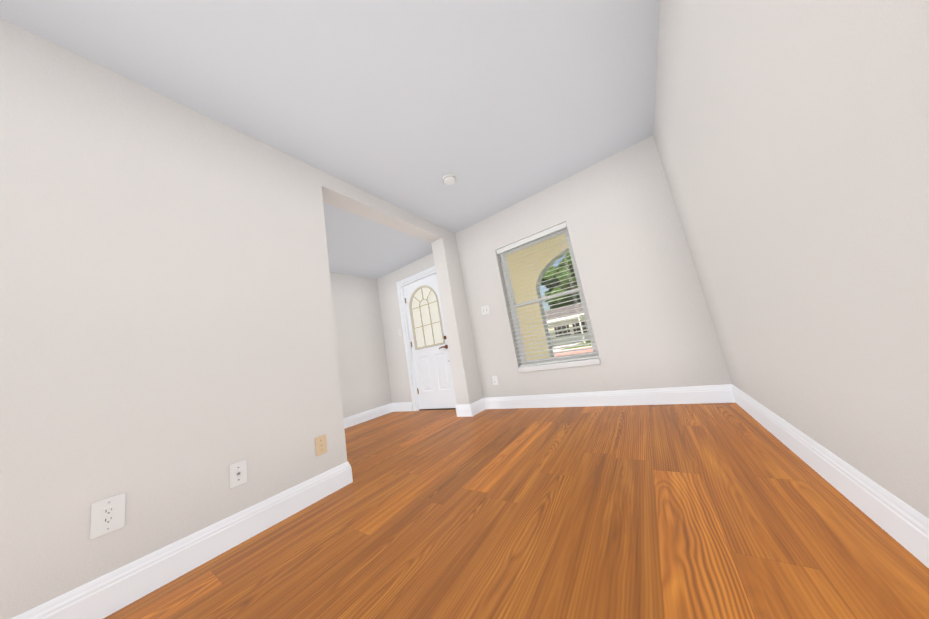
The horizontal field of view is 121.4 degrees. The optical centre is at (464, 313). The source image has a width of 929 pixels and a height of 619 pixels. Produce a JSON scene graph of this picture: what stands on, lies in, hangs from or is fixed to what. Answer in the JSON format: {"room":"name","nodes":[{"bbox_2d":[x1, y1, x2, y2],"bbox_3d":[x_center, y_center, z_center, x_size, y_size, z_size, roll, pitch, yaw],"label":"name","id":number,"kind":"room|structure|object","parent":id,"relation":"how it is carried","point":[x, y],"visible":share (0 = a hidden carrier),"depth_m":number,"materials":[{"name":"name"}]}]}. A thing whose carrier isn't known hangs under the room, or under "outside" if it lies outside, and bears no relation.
{"room":"empty living room","nodes":[
{"label":"empty living room","id":0,"kind":"room"},
{"bbox_2d":[0,18,482,618],"bbox_3d":[-1.754,-0.026,1.099,0.200,2.460,6.150,-15,-10,33],"label":"wall","id":1,"kind":"structure","parent":0,"point":[168,352],"depth_m":1.25,"materials":[{"name":"paint"}]},
{"bbox_2d":[90,493,125,538],"bbox_3d":[-1.429,0.811,1.045,0.010,0.128,0.082,-15,-10,33],"label":"duplex electrical outlet","id":2,"kind":"object","parent":1,"relation":"attached to","point":[108,515],"visible":1,"depth_m":1.04,"materials":[{"name":"white plastic"}]},
{"bbox_2d":[11,461,352,618],"bbox_3d":[-2.094,1.074,0.145,0.232,0.142,4.261,-15,-10,33],"label":"baseboard","id":3,"kind":"structure","parent":1,"relation":"attached to","point":[105,595],"depth_m":1.16,"materials":[{"name":"white wood"}]},
{"bbox_2d":[229,460,246,487],"bbox_3d":[-1.192,0.845,1.375,0.018,0.115,0.070,-15,-10,33],"label":"outlet","id":4,"kind":"object","parent":1,"relation":"attached to","point":[238,472],"visible":1,"depth_m":1.38,"materials":[{"name":"white plastic"}]},
{"bbox_2d":[315,435,326,455],"bbox_3d":[-0.952,0.873,1.728,0.007,0.115,0.070,-15,-10,33],"label":"outlet","id":5,"kind":"object","parent":1,"relation":"attached to","point":[320,445],"visible":1,"depth_m":1.73,"materials":[{"name":"beige plastic"}]},
{"bbox_2d":[456,404,467,416],"bbox_3d":[-0.004,1.215,3.379,0.016,0.142,0.336,-15,-10,33],"label":"baseboard","id":6,"kind":"structure","parent":1,"relation":"attached to","point":[461,409],"depth_m":3.20,"materials":[{"name":"white wood"}]},
{"bbox_2d":[468,398,487,416],"bbox_3d":[0.163,1.166,3.249,0.016,0.142,0.306,-15,-10,33],"label":"baseboard","id":7,"kind":"structure","parent":1,"relation":"attached to","point":[476,407],"depth_m":3.21,"materials":[{"name":"white wood"}]},
{"bbox_2d":[0,0,659,233],"bbox_3d":[-0.934,-1.611,0.594,2.783,0.200,6.550,-15,-10,33],"label":"ceiling","id":8,"kind":"structure","parent":0,"point":[494,106],"depth_m":1.60,"materials":[{"name":"paint"}]},
{"bbox_2d":[442,174,455,184],"bbox_3d":[-0.148,-1.315,2.574,0.140,0.043,0.140,-15,-10,33],"label":"smoke detector","id":9,"kind":"object","parent":8,"relation":"attached to","point":[448,179],"visible":1,"depth_m":2.54,"materials":[{"name":"white plastic"}]},
{"bbox_2d":[330,272,391,417],"bbox_3d":[-3.289,0.379,2.015,0.200,2.460,6.350,-15,-10,33],"label":"wall","id":10,"kind":"structure","parent":0,"point":[363,369],"depth_m":4.17,"materials":[{"name":"paint"}]},
{"bbox_2d":[343,402,412,428],"bbox_3d":[-2.759,1.434,1.734,0.490,0.142,6.150,-15,-10,33],"label":"baseboard","id":11,"kind":"structure","parent":10,"relation":"attached to","point":[355,419],"depth_m":4.12,"materials":[{"name":"white wood"}]},
{"bbox_2d":[323,202,432,278],"bbox_3d":[-2.786,-1.035,1.844,1.830,0.325,6.550,-15,-10,33],"label":"ceiling","id":12,"kind":"structure","parent":0,"point":[358,245],"depth_m":3.47,"materials":[{"name":"paint"}]},
{"bbox_2d":[103,403,928,618],"bbox_3d":[-1.232,1.161,0.697,4.613,0.150,6.550,-15,-10,33],"label":"floor","id":13,"kind":"structure","parent":0,"point":[706,511],"depth_m":1.03,"materials":[{"name":"wood"}]},
{"bbox_2d":[377,136,731,410],"bbox_3d":[0.345,-0.014,3.510,4.613,2.460,0.200,-15,-10,33],"label":"wall","id":14,"kind":"structure","parent":0,"point":[649,314],"depth_m":2.64,"materials":[{"name":"paint"}]},
{"bbox_2d":[396,266,455,410],"bbox_3d":[-0.532,0.399,4.088,0.986,2.123,0.214,-15,-10,33],"label":"door frame","id":15,"kind":"structure","parent":14,"relation":"attached to","point":[408,347],"depth_m":4.21,"materials":[{"name":"white wood"}]},
{"bbox_2d":[404,274,456,408],"bbox_3d":[-0.557,0.440,4.042,0.787,2.012,0.107,-15,-10,33],"label":"door","id":16,"kind":"structure","parent":14,"relation":"in","point":[434,377],"depth_m":4.05,"materials":[{"name":"painted wood"},{"name":"frosted glass"}]},
{"bbox_2d":[481,305,489,314],"bbox_3d":[0.269,-0.046,3.430,0.116,0.116,0.020,-15,-10,33],"label":"double light switch","id":17,"kind":"object","parent":14,"relation":"attached to","point":[485,310],"visible":1,"depth_m":3.43,"materials":[{"name":"white plastic"}]},
{"bbox_2d":[492,376,497,384],"bbox_3d":[0.388,0.852,3.321,0.070,0.115,0.010,-15,-10,33],"label":"duplex electrical outlet","id":18,"kind":"object","parent":14,"relation":"attached to","point":[495,380],"visible":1,"depth_m":3.32,"materials":[{"name":"white plastic"}]},
{"bbox_2d":[499,228,600,372],"bbox_3d":[0.940,-0.154,3.085,0.898,1.583,0.207,-15,-10,33],"label":"window","id":19,"kind":"structure","parent":14,"relation":"in","point":[573,363],"depth_m":3.06,"materials":[{"name":"white plastic"}]},
{"bbox_2d":[496,222,598,366],"bbox_3d":[0.913,-0.187,3.059,0.888,1.514,0.067,-15,-10,33],"label":"window blinds","id":20,"kind":"object","parent":19,"relation":"attached to","point":[533,237],"visible":0.92,"depth_m":3.02,"materials":[{"name":"white plastic"}]},
{"bbox_2d":[484,384,731,408],"bbox_3d":[1.208,0.910,2.753,2.360,0.142,0.016,-15,-10,33],"label":"baseboard","id":21,"kind":"structure","parent":14,"relation":"attached to","point":[708,393],"depth_m":2.53,"materials":[{"name":"white wood"}]},
{"bbox_2d":[653,0,928,518],"bbox_3d":[0.332,-0.603,-0.311,0.200,2.460,6.550,-15,-10,33],"label":"wall","id":22,"kind":"structure","parent":0,"point":[791,138],"depth_m":0.77,"materials":[{"name":"paint"}]},
{"bbox_2d":[728,384,928,567],"bbox_3d":[0.439,0.550,-0.427,0.016,0.142,6.150,-15,-10,33],"label":"baseboard","id":23,"kind":"structure","parent":22,"relation":"attached to","point":[902,523],"depth_m":0.89,"materials":[{"name":"white wood"}]},
{"label":"outside","id":24,"kind":"structure","parent":0,"visible":0},
{"bbox_2d":[553,347,592,355],"bbox_3d":[8.242,1.255,11.574,160.000,0.012,5.600,-15,-10,33],"label":"street","id":25,"kind":"structure","parent":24,"point":[574,352],"depth_m":13.05,"materials":[{"name":"brick"}]},
{"bbox_2d":[562,341,591,349],"bbox_3d":[34.886,2.836,50.351,160.000,0.300,116.250,-15,-10,33],"label":"lawn","id":26,"kind":"structure","parent":24,"point":[580,346],"depth_m":18.78,"materials":[{"name":"green plant"}]},
{"bbox_2d":[541,266,580,309],"bbox_3d":[17.753,-1.870,42.984,9.260,13.564,9.706,-15,-10,33],"label":"tree","id":27,"kind":"object","parent":26,"relation":"on","point":[550,285],"depth_m":41.57,"materials":[{"name":"green plant"}]},
{"bbox_2d":[554,252,576,289],"bbox_3d":[10.024,-1.984,17.491,7.235,8.130,5.978,-15,-10,33],"label":"tree","id":28,"kind":"object","parent":26,"relation":"on","point":[561,264],"depth_m":17.40,"materials":[{"name":"green plant"}]},
{"bbox_2d":[545,303,589,345],"bbox_3d":[11.530,1.526,32.360,15.700,4.650,15.600,-15,-10,33],"label":"house","id":29,"kind":"structure","parent":26,"relation":"on","point":[566,322],"depth_m":29.08,"materials":[{"name":"white"}]},
{"bbox_2d":[552,341,591,351],"bbox_3d":[11.956,1.431,16.997,160.000,0.060,19.250,-15,-10,33],"label":"paving","id":30,"kind":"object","parent":26,"relation":"on","point":[564,345],"depth_m":23.49,"materials":[{"name":"concrete"}]},
{"bbox_3d":[1.355,1.243,4.136,5.800,0.100,2.050,-15,-10,33],"label":"porch","id":31,"kind":"object","parent":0,"visible":0},
{"bbox_2d":[506,233,568,359],"bbox_3d":[1.637,-0.016,5.069,5.800,2.740,0.230,-15,-10,33],"label":"wall","id":32,"kind":"structure","parent":31,"relation":"on","point":[531,283],"depth_m":5.14,"materials":[{"name":"beige paint"}]}
]}

